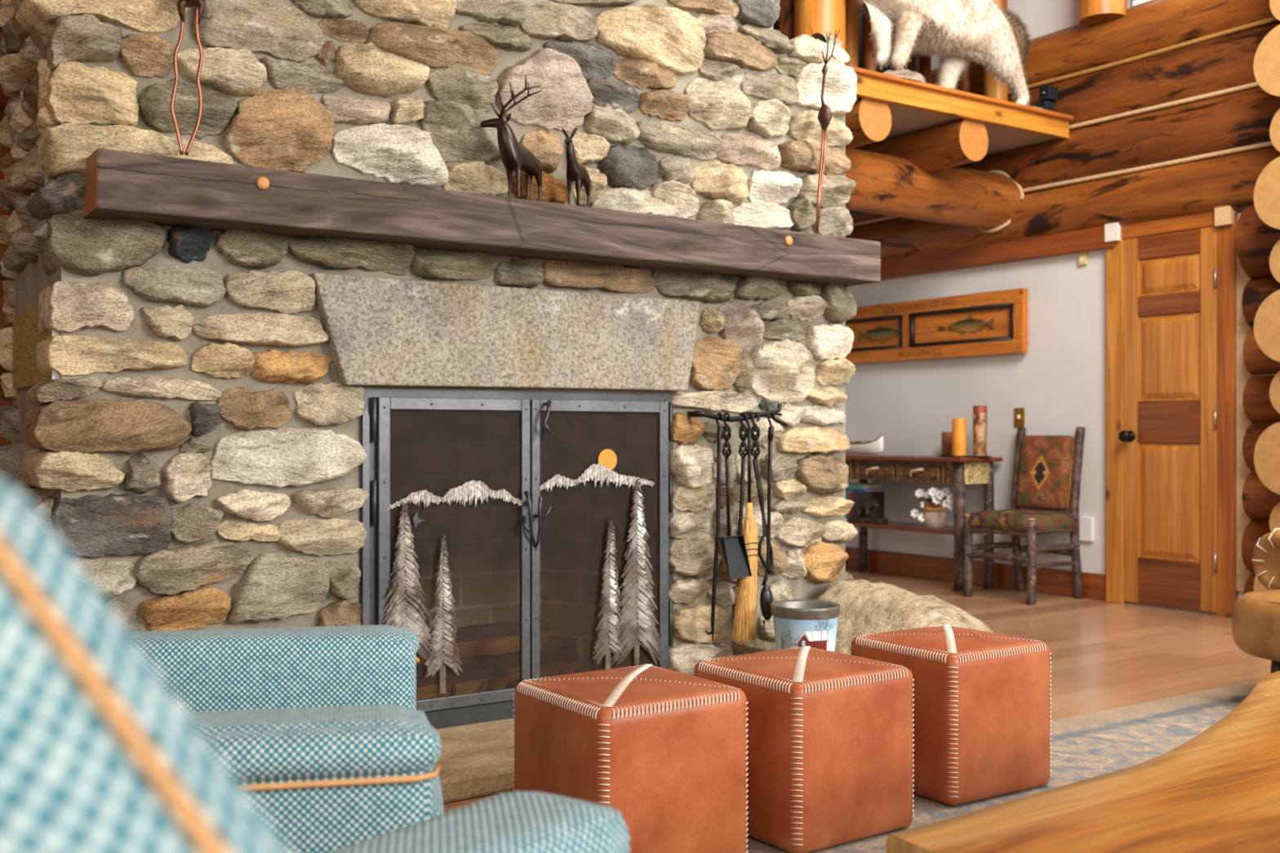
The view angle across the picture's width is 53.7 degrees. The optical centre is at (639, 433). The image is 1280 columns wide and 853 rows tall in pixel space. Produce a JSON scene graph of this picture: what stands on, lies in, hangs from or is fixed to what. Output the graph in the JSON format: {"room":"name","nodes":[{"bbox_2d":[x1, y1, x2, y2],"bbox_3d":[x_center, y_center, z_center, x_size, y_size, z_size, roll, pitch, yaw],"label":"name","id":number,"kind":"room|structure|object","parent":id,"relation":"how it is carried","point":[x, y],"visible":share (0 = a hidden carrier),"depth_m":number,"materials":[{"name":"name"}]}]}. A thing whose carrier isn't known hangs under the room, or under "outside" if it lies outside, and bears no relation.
{"room":"living room","nodes":[
{"label":"living room","id":0,"kind":"room"},
{"bbox_2d":[0,0,13,485],"bbox_3d":[-2.775,-1.369,3.699,6.800,4.684,0.344,0,0,-34],"label":"wall","id":1,"kind":"structure","parent":0,"point":[4,402],"depth_m":4.03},
{"bbox_2d":[773,0,919,73],"bbox_3d":[0.382,-2.773,7.097,3.450,1.944,0.040,0,0,-34],"label":"wall","id":2,"kind":"structure","parent":0,"point":[889,67],"depth_m":7.74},
{"bbox_2d":[443,568,1271,813],"bbox_3d":[0.803,0.985,2.368,11.200,0.060,15.000,0,0,-34],"label":"floor","id":3,"kind":"structure","parent":0,"point":[1104,655],"depth_m":5.74,"materials":[{"name":"brown wood"}]},
{"bbox_2d":[130,624,444,852],"bbox_3d":[-0.730,0.480,1.848,0.871,0.949,0.873,0,0,-12],"label":"armchair","id":4,"kind":"object","parent":3,"relation":"on","point":[322,726],"visible":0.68,"depth_m":1.54,"materials":[{"name":"teal fabric"}]},
{"bbox_2d":[434,764,444,816],"bbox_3d":[-0.637,0.570,1.867,0.680,0.206,0.545,0,0,-12],"label":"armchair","id":5,"kind":"object","parent":4,"relation":"on","point":[438,801],"depth_m":1.78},
{"bbox_2d":[0,477,629,852],"bbox_3d":[-0.011,0.480,0.715,0.873,0.949,0.871,0,0,36],"label":"armchair","id":6,"kind":"object","parent":3,"relation":"on","point":[100,753],"visible":1,"depth_m":0.37,"materials":[{"name":"teal fabric"}]},
{"bbox_2d":[0,0,857,803],"bbox_3d":[-0.429,-1.345,4.114,2.950,4.600,1.407,0,0,-34],"label":"fireplace","id":7,"kind":"object","parent":3,"relation":"on","point":[228,428],"depth_m":3.79,"materials":[{"name":"stone"}]},
{"bbox_2d":[416,661,508,700],"bbox_3d":[-0.612,0.790,4.004,0.400,0.105,0.094,0,0,-34],"label":"log","id":8,"kind":"object","parent":7,"relation":"on","point":[504,672],"visible":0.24,"depth_m":4.00,"materials":[{"name":"brown plant"}]},
{"bbox_2d":[82,148,880,286],"bbox_3d":[-0.283,-0.628,3.950,2.690,0.149,0.221,0,0,-34],"label":"mantel beam","id":9,"kind":"structure","parent":7,"relation":"attached to","point":[122,185],"depth_m":3.65,"materials":[{"name":"brown wood"}]},
{"bbox_2d":[169,0,205,155],"bbox_3d":[-1.136,-1.109,3.309,0.178,0.768,0.117,0,0,-12],"label":"heron sculpture","id":10,"kind":"object","parent":9,"relation":"on","point":[181,5],"visible":1,"depth_m":3.29,"materials":[{"name":"orange metal"}]},
{"bbox_2d":[480,75,542,200],"bbox_3d":[-0.355,-0.888,3.821,0.215,0.355,0.155,0,0,-44],"label":"figurine","id":11,"kind":"object","parent":9,"relation":"on","point":[513,157],"visible":0.88,"depth_m":3.81,"materials":[{"name":"brown metal"}]},
{"bbox_2d":[562,127,591,207],"bbox_3d":[-0.201,-0.827,3.957,0.053,0.235,0.188,0,0,16],"label":"deer figurine","id":12,"kind":"object","parent":9,"relation":"on","point":[575,172],"visible":0.91,"depth_m":3.93,"materials":[{"name":"brown metal"}]},
{"bbox_2d":[815,29,840,232],"bbox_3d":[0.676,-1.099,4.576,0.058,0.750,0.112,0,0,34],"label":"sculpture","id":13,"kind":"object","parent":9,"relation":"on","point":[824,116],"visible":1,"depth_m":4.55,"materials":[{"name":"orange metal"}]},
{"bbox_2d":[466,644,580,680],"bbox_3d":[-0.396,0.786,4.308,0.380,0.104,0.111,0,0,-32],"label":"log","id":14,"kind":"object","parent":7,"relation":"on","point":[571,646],"visible":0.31,"depth_m":4.32,"materials":[{"name":"brown plant"}]},
{"bbox_2d":[416,618,550,663],"bbox_3d":[-0.527,0.679,4.146,0.502,0.106,0.103,0,0,-39],"label":"log","id":15,"kind":"object","parent":14,"relation":"on","point":[543,638],"visible":0.24,"depth_m":4.14,"materials":[{"name":"brown plant"}]},
{"bbox_2d":[685,403,787,426],"bbox_3d":[0.319,-0.064,4.406,0.406,0.082,0.140,0,0,-34],"label":"tool rack","id":16,"kind":"object","parent":7,"relation":"attached to","point":[768,414],"visible":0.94,"depth_m":4.35,"materials":[{"name":"black metal"}]},
{"bbox_2d":[705,412,723,641],"bbox_3d":[0.243,0.315,4.281,0.075,0.775,0.040,0,0,-34],"label":"fire poker","id":17,"kind":"object","parent":16,"relation":"hanging from","point":[719,428],"visible":1,"depth_m":4.28,"materials":[{"name":"black metal"}]},
{"bbox_2d":[719,412,751,580],"bbox_3d":[0.309,0.210,4.297,0.113,0.566,0.088,0,0,-34],"label":"shovel","id":18,"kind":"object","parent":16,"relation":"hanging from","point":[734,548],"visible":0.98,"depth_m":4.29,"materials":[{"name":"black metal"}]},
{"bbox_2d":[737,412,748,586],"bbox_3d":[0.356,0.226,4.348,0.036,0.599,0.050,0,0,15],"label":"fire poker","id":19,"kind":"object","parent":16,"relation":"hanging from","point":[743,437],"visible":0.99,"depth_m":4.33,"materials":[{"name":"black metal"}]},
{"bbox_2d":[731,412,758,644],"bbox_3d":[0.359,0.326,4.333,0.063,0.799,0.105,0,0,40],"label":"broom","id":20,"kind":"object","parent":16,"relation":"hanging from","point":[744,625],"visible":0.95,"depth_m":4.32,"materials":[{"name":"yellow plant"}]},
{"bbox_2d":[751,412,773,574],"bbox_3d":[0.425,0.213,4.389,0.093,0.573,0.049,0,0,-13],"label":"tongs","id":21,"kind":"object","parent":16,"relation":"hanging from","point":[756,467],"visible":0.98,"depth_m":4.38,"materials":[{"name":"black metal"}]},
{"bbox_2d":[760,411,775,629],"bbox_3d":[0.449,0.303,4.397,0.045,0.763,0.093,0,0,27],"label":"ladle","id":22,"kind":"object","parent":16,"relation":"hanging from","point":[766,595],"visible":0.98,"depth_m":4.40,"materials":[{"name":"black metal"}]},
{"bbox_2d":[760,585,773,620],"bbox_3d":[0.439,0.587,4.376,0.049,0.124,0.043,0,0,-34],"label":"bowl","id":23,"kind":"object","parent":22,"relation":"on","point":[766,595],"depth_m":4.36,"materials":[{"name":"metal"}]},
{"bbox_2d":[769,599,840,651],"bbox_3d":[0.557,0.732,4.260,0.238,0.316,0.238,0,0,-34],"label":"bucket","id":24,"kind":"object","parent":7,"relation":"on","point":[797,623],"visible":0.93,"depth_m":4.17,"materials":[{"name":"blue metal"}]},
{"bbox_2d":[817,579,993,654],"bbox_3d":[1.046,0.747,4.879,0.724,0.412,1.064,0,0,17],"label":"boulder","id":25,"kind":"object","parent":3,"relation":"on","point":[867,607],"visible":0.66,"depth_m":4.50,"materials":[{"name":"stone"}]},
{"bbox_2d":[845,454,1003,591],"bbox_3d":[1.725,0.550,8.198,0.390,0.810,1.260,0,0,-34],"label":"console table","id":26,"kind":"object","parent":3,"relation":"on","point":[958,471],"visible":0.75,"depth_m":7.81,"materials":[{"name":"brown wood"}]},
{"bbox_2d":[845,492,848,520],"bbox_3d":[1.456,0.494,8.608,0.170,0.189,0.073,0,0,-34],"label":"book","id":27,"kind":"object","parent":26,"relation":"on","point":[846,493],"visible":0.2,"depth_m":8.53,"materials":[{"name":"teal paper"}]},
{"bbox_2d":[848,492,852,516],"bbox_3d":[1.486,0.492,8.564,0.170,0.194,0.028,0,0,-34],"label":"book","id":28,"kind":"object","parent":26,"relation":"on","point":[850,493],"visible":0.21,"depth_m":8.51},
{"bbox_2d":[852,491,857,515],"bbox_3d":[1.514,0.489,8.529,0.165,0.199,0.058,0,0,-34],"label":"book","id":29,"kind":"object","parent":26,"relation":"on","point":[855,494],"visible":0.32,"depth_m":8.48,"materials":[{"name":"black paper"}]},
{"bbox_2d":[845,434,884,454],"bbox_3d":[1.440,0.073,8.517,0.100,0.137,0.560,0,0,-34],"label":"canoe","id":30,"kind":"object","parent":26,"relation":"on","point":[875,446],"visible":0.62,"depth_m":8.37,"materials":[{"name":"white wood"}]},
{"bbox_2d":[848,497,888,524],"bbox_3d":[1.508,0.508,8.342,0.085,0.160,0.283,0,0,-34],"label":"bear figurine","id":31,"kind":"object","parent":26,"relation":"on","point":[865,507],"visible":1,"depth_m":8.31,"materials":[{"name":"brown wood"}]},
{"bbox_2d":[857,491,884,517],"bbox_3d":[1.550,0.489,8.471,0.170,0.199,0.075,0,0,-34],"label":"book","id":32,"kind":"object","parent":26,"relation":"on","point":[878,512],"visible":0.39,"depth_m":8.45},
{"bbox_2d":[845,488,883,492],"bbox_3d":[1.511,0.380,8.520,0.160,0.017,0.200,0,0,-34],"label":"book","id":33,"kind":"object","parent":32,"relation":"on","point":[846,489],"visible":0.73,"depth_m":8.45,"materials":[{"name":"blue paper"}]},
{"bbox_2d":[847,482,882,488],"bbox_3d":[1.490,0.353,8.541,0.170,0.033,0.240,0,0,-34],"label":"book","id":34,"kind":"object","parent":33,"relation":"on","point":[851,485],"visible":0.77,"depth_m":8.46,"materials":[{"name":"green paper"}]},
{"bbox_2d":[846,520,954,534],"bbox_3d":[1.729,0.603,8.201,0.300,0.028,1.060,0,0,-34],"label":"shelf","id":35,"kind":"object","parent":26,"relation":"attached to","point":[891,525],"depth_m":8.06,"materials":[{"name":"brown wood"}]},
{"bbox_2d":[910,487,953,528],"bbox_3d":[1.847,0.460,7.883,0.245,0.257,0.335,0,0,-2],"label":"flower pot","id":36,"kind":"object","parent":26,"relation":"on","point":[934,508],"visible":1,"depth_m":7.89,"materials":[{"name":"beige ceramic"}]},
{"bbox_2d":[937,431,952,456],"bbox_3d":[1.963,0.063,8.053,0.140,0.163,0.140,0,0,-34],"label":"pillar candle","id":37,"kind":"object","parent":26,"relation":"on","point":[946,437],"visible":0.77,"depth_m":8.02,"materials":[{"name":"brown wax"}]},
{"bbox_2d":[947,417,968,457],"bbox_3d":[1.970,0.022,7.795,0.146,0.246,0.146,0,0,-34],"label":"pillar candle","id":38,"kind":"object","parent":26,"relation":"on","point":[958,426],"visible":0.98,"depth_m":7.76,"materials":[{"name":"orange wax"}]},
{"bbox_2d":[968,404,991,457],"bbox_3d":[2.079,-0.017,7.725,0.144,0.323,0.144,0,0,-34],"label":"pillar candle","id":39,"kind":"object","parent":26,"relation":"on","point":[980,412],"visible":1,"depth_m":7.69,"materials":[{"name":"beige wax"}]},
{"bbox_2d":[746,682,1256,852],"bbox_3d":[2.104,0.949,2.147,3.397,0.011,4.165,0,0,-34],"label":"area rug","id":40,"kind":"object","parent":3,"relation":"on","point":[1095,744],"visible":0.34,"depth_m":3.88,"materials":[{"name":"grey carpet"}]},
{"bbox_2d":[512,663,748,852],"bbox_3d":[-0.025,0.744,2.812,0.395,0.401,0.395,0,0,-34],"label":"ottoman","id":41,"kind":"object","parent":40,"relation":"on","point":[664,748],"visible":0.91,"depth_m":2.67,"materials":[{"name":"leather"}]},
{"bbox_2d":[693,645,914,852],"bbox_3d":[0.394,0.744,3.068,0.395,0.401,0.395,0,0,-35],"label":"ottoman","id":42,"kind":"object","parent":40,"relation":"on","point":[830,754],"visible":0.84,"depth_m":2.90,"materials":[{"name":"leather"}]},
{"bbox_2d":[849,624,1051,806],"bbox_3d":[0.841,0.744,3.439,0.395,0.401,0.395,0,0,-33],"label":"ottoman","id":43,"kind":"object","parent":40,"relation":"on","point":[982,702],"visible":0.84,"depth_m":3.27,"materials":[{"name":"leather"}]},
{"bbox_2d":[885,671,1279,852],"bbox_3d":[1.260,0.735,1.892,1.064,0.419,2.107,0,0,43],"label":"coffee table","id":44,"kind":"object","parent":40,"relation":"on","point":[1217,791],"visible":1,"depth_m":1.77,"materials":[{"name":"orange wood"}]},
{"bbox_2d":[1232,528,1279,673],"bbox_3d":[2.603,0.498,4.214,0.922,0.897,0.956,0,0,-20],"label":"lounge chair","id":45,"kind":"object","parent":40,"relation":"on","point":[1255,614],"visible":0.97,"depth_m":4.34,"materials":[{"name":"beige leather"}]},
{"bbox_2d":[963,426,1085,604],"bbox_3d":[2.242,0.460,7.357,0.537,0.998,0.490,0,0,-34],"label":"chair","id":46,"kind":"object","parent":3,"relation":"on","point":[1047,468],"visible":1,"depth_m":7.32,"materials":[{"name":"brown wood"}]},
{"bbox_2d":[968,509,1076,532],"bbox_3d":[2.215,0.510,7.340,0.460,0.130,0.470,0,0,-34],"label":"seat cushion","id":47,"kind":"object","parent":46,"relation":"on","point":[1005,520],"depth_m":7.19,"materials":[{"name":"fabric"}]},
{"bbox_2d":[1016,435,1073,511],"bbox_3d":[2.394,0.230,7.469,0.128,0.438,0.355,0,0,-34],"label":"cushion","id":48,"kind":"object","parent":46,"relation":"on","point":[1045,463],"depth_m":7.42,"materials":[{"name":"fabric"}]},
{"bbox_2d":[845,65,1074,172],"bbox_3d":[-0.145,-1.655,8.070,3.680,0.339,4.320,0,0,-34],"label":"wooden shelf","id":49,"kind":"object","parent":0,"point":[933,127],"depth_m":6.91,"materials":[{"name":"brown wood"}]},
{"bbox_2d":[777,0,794,39],"bbox_3d":[0.820,-2.723,6.986,0.124,1.844,0.122,0,0,-34],"label":"log post","id":50,"kind":"object","parent":49,"relation":"on","point":[785,22],"visible":0.16,"depth_m":6.93,"materials":[{"name":"brown wood"}]},
{"bbox_2d":[794,0,845,51],"bbox_3d":[0.972,-2.723,6.847,0.280,1.844,0.280,0,0,-34],"label":"log post","id":51,"kind":"object","parent":49,"relation":"on","point":[811,17],"visible":0.35,"depth_m":6.73,"materials":[{"name":"orange wood"}]},
{"bbox_2d":[845,0,857,67],"bbox_3d":[1.173,-2.298,7.045,0.084,0.994,0.084,0,0,-34],"label":"baluster","id":52,"kind":"object","parent":49,"relation":"on","point":[851,6],"visible":0.44,"depth_m":7.01,"materials":[{"name":"brown wood"}]},
{"bbox_2d":[862,9,875,71],"bbox_3d":[1.291,-2.298,7.126,0.077,0.994,0.076,0,0,-34],"label":"baluster","id":53,"kind":"object","parent":49,"relation":"on","point":[868,63],"visible":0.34,"depth_m":7.09,"materials":[{"name":"brown wood"}]},
{"bbox_2d":[883,69,925,83],"bbox_3d":[1.324,-1.863,6.590,0.331,0.092,0.248,0,0,-34],"label":"rock","id":54,"kind":"object","parent":49,"relation":"on","point":[908,74],"visible":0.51,"depth_m":6.56,"materials":[{"name":"stone"}]},
{"bbox_2d":[903,50,915,71],"bbox_3d":[1.562,-2.298,7.312,0.067,0.994,0.066,0,0,-34],"label":"baluster","id":55,"kind":"object","parent":49,"relation":"on","point":[911,66],"visible":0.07,"depth_m":7.28,"materials":[{"name":"brown wood"}]},
{"bbox_2d":[919,53,931,84],"bbox_3d":[1.668,-2.298,7.384,0.068,0.994,0.068,0,0,-34],"label":"baluster","id":56,"kind":"object","parent":49,"relation":"on","point":[925,62],"visible":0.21,"depth_m":7.36,"materials":[{"name":"brown wood"}]},
{"bbox_2d":[856,0,1033,106],"bbox_3d":[1.620,-2.276,6.876,1.548,0.945,0.463,0,0,-36],"label":"mount","id":57,"kind":"object","parent":49,"relation":"on","point":[958,31],"visible":0.99,"depth_m":6.78,"materials":[{"name":"fur"}]},
{"bbox_2d":[957,62,969,93],"bbox_3d":[1.937,-2.298,7.568,0.071,0.994,0.071,0,0,-34],"label":"baluster","id":58,"kind":"object","parent":49,"relation":"on","point":[963,85],"visible":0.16,"depth_m":7.54,"materials":[{"name":"brown wood"}]},
{"bbox_2d":[983,0,1007,101],"bbox_3d":[2.126,-2.723,7.552,0.142,1.844,0.141,0,0,-34],"label":"log post","id":59,"kind":"object","parent":49,"relation":"on","point":[992,89],"visible":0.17,"depth_m":7.49,"materials":[{"name":"orange wood"}]},
{"bbox_2d":[845,0,1279,614],"bbox_3d":[1.727,-1.392,8.551,0.474,4.706,5.840,0,0,-34],"label":"wall","id":60,"kind":"structure","parent":0,"point":[1173,118],"depth_m":7.30,"materials":[{"name":"paint"}]},
{"bbox_2d":[845,148,1023,232],"bbox_3d":[0.763,-1.416,6.769,3.508,0.379,0.380,0,0,-34],"label":"log","id":61,"kind":"object","parent":60,"relation":"attached to","point":[886,184],"visible":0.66,"depth_m":7.23,"materials":[{"name":"brown wood"}]},
{"bbox_2d":[845,288,1027,364],"bbox_3d":[1.786,-0.683,8.425,0.053,0.391,1.916,0,0,-34],"label":"panel","id":62,"kind":"object","parent":60,"relation":"attached to","point":[991,322],"visible":0.96,"depth_m":8.15,"materials":[{"name":"orange wood"}]},
{"bbox_2d":[845,546,1106,600],"bbox_3d":[1.409,0.880,9.037,0.024,0.150,4.480,0,0,-34],"label":"baseboard","id":63,"kind":"structure","parent":60,"relation":"attached to","point":[1051,581],"depth_m":7.97,"materials":[{"name":"brown wood"}]},
{"bbox_2d":[1013,408,1024,426],"bbox_3d":[2.315,-0.098,7.718,0.019,0.118,0.075,0,0,-34],"label":"light switch","id":64,"kind":"object","parent":60,"relation":"attached to","point":[1019,413],"visible":1,"depth_m":7.71,"materials":[{"name":"gold metal"}]},
{"bbox_2d":[1036,84,1057,111],"bbox_3d":[2.356,-1.921,7.313,0.094,0.163,0.089,0,0,-34],"label":"wall bracket","id":65,"kind":"object","parent":60,"relation":"attached to","point":[1048,94],"visible":0.71,"depth_m":7.29,"materials":[{"name":"black metal"}]},
{"bbox_2d":[1078,251,1088,265],"bbox_3d":[2.572,-1.022,7.337,0.024,0.088,0.052,0,0,-34],"label":"thermostat","id":66,"kind":"object","parent":60,"relation":"attached to","point":[1082,256],"visible":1,"depth_m":7.32,"materials":[{"name":"beige plastic"}]},
{"bbox_2d":[1079,256,1084,262],"bbox_3d":[2.564,-1.010,7.331,0.003,0.030,0.030,0,0,-34],"label":"grille","id":67,"kind":"object","parent":66,"relation":"attached to","point":[1081,258],"depth_m":7.33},
{"bbox_2d":[1079,516,1093,541],"bbox_3d":[2.587,0.552,7.318,0.022,0.140,0.085,0,0,-34],"label":"wall outlet","id":68,"kind":"object","parent":60,"relation":"attached to","point":[1086,524],"visible":1,"depth_m":7.30,"materials":[{"name":"white plastic"}]},
{"bbox_2d":[1104,222,1120,242],"bbox_3d":[2.682,-1.135,7.136,0.070,0.105,0.088,0,0,-34],"label":"trim","id":69,"kind":"structure","parent":60,"relation":"attached to","point":[1112,231],"depth_m":7.11,"materials":[{"name":"white"}]},
{"bbox_2d":[1106,239,1127,603],"bbox_3d":[2.695,-0.095,7.145,0.040,2.100,0.114,0,0,-34],"label":"trim","id":70,"kind":"structure","parent":60,"relation":"attached to","point":[1114,255],"depth_m":7.13,"materials":[{"name":"brown wood"}]},
{"bbox_2d":[1132,0,1154,6],"bbox_3d":[3.099,-2.960,6.545,0.050,1.170,1.200,0,0,-34],"label":"window","id":71,"kind":"structure","parent":60,"relation":"in","point":[1135,2],"depth_m":6.99,"materials":[{"name":"white paint"}]},
{"bbox_2d":[1118,226,1217,613],"bbox_3d":[2.855,-0.073,6.846,0.119,2.033,0.560,0,0,-34],"label":"door","id":72,"kind":"structure","parent":60,"relation":"in","point":[1169,435],"depth_m":6.84,"materials":[{"name":"brown wood"}]},
{"bbox_2d":[1120,212,1214,239],"bbox_3d":[2.878,-1.150,6.874,0.045,0.120,0.727,0,0,-34],"label":"trim","id":73,"kind":"structure","parent":60,"relation":"attached to","point":[1206,220],"depth_m":6.85,"materials":[{"name":"brown wood"}]},
{"bbox_2d":[1214,205,1237,226],"bbox_3d":[3.056,-1.135,6.590,0.070,0.105,0.088,0,0,-34],"label":"trim","id":74,"kind":"structure","parent":60,"relation":"attached to","point":[1224,215],"depth_m":6.56,"materials":[{"name":"beige wood"}]},
{"bbox_2d":[1217,213,1238,617],"bbox_3d":[3.068,-0.095,6.599,0.040,2.100,0.098,0,0,-34],"label":"trim","id":75,"kind":"structure","parent":60,"relation":"attached to","point":[1227,592],"depth_m":6.58,"materials":[{"name":"brown wood"}]},
{"bbox_2d":[1253,0,1279,591],"bbox_3d":[3.765,-1.135,6.414,1.740,4.109,0.361,0,0,-34],"label":"wall","id":76,"kind":"structure","parent":0,"point":[1266,67],"depth_m":6.02,"materials":[{"name":"orange wood"}]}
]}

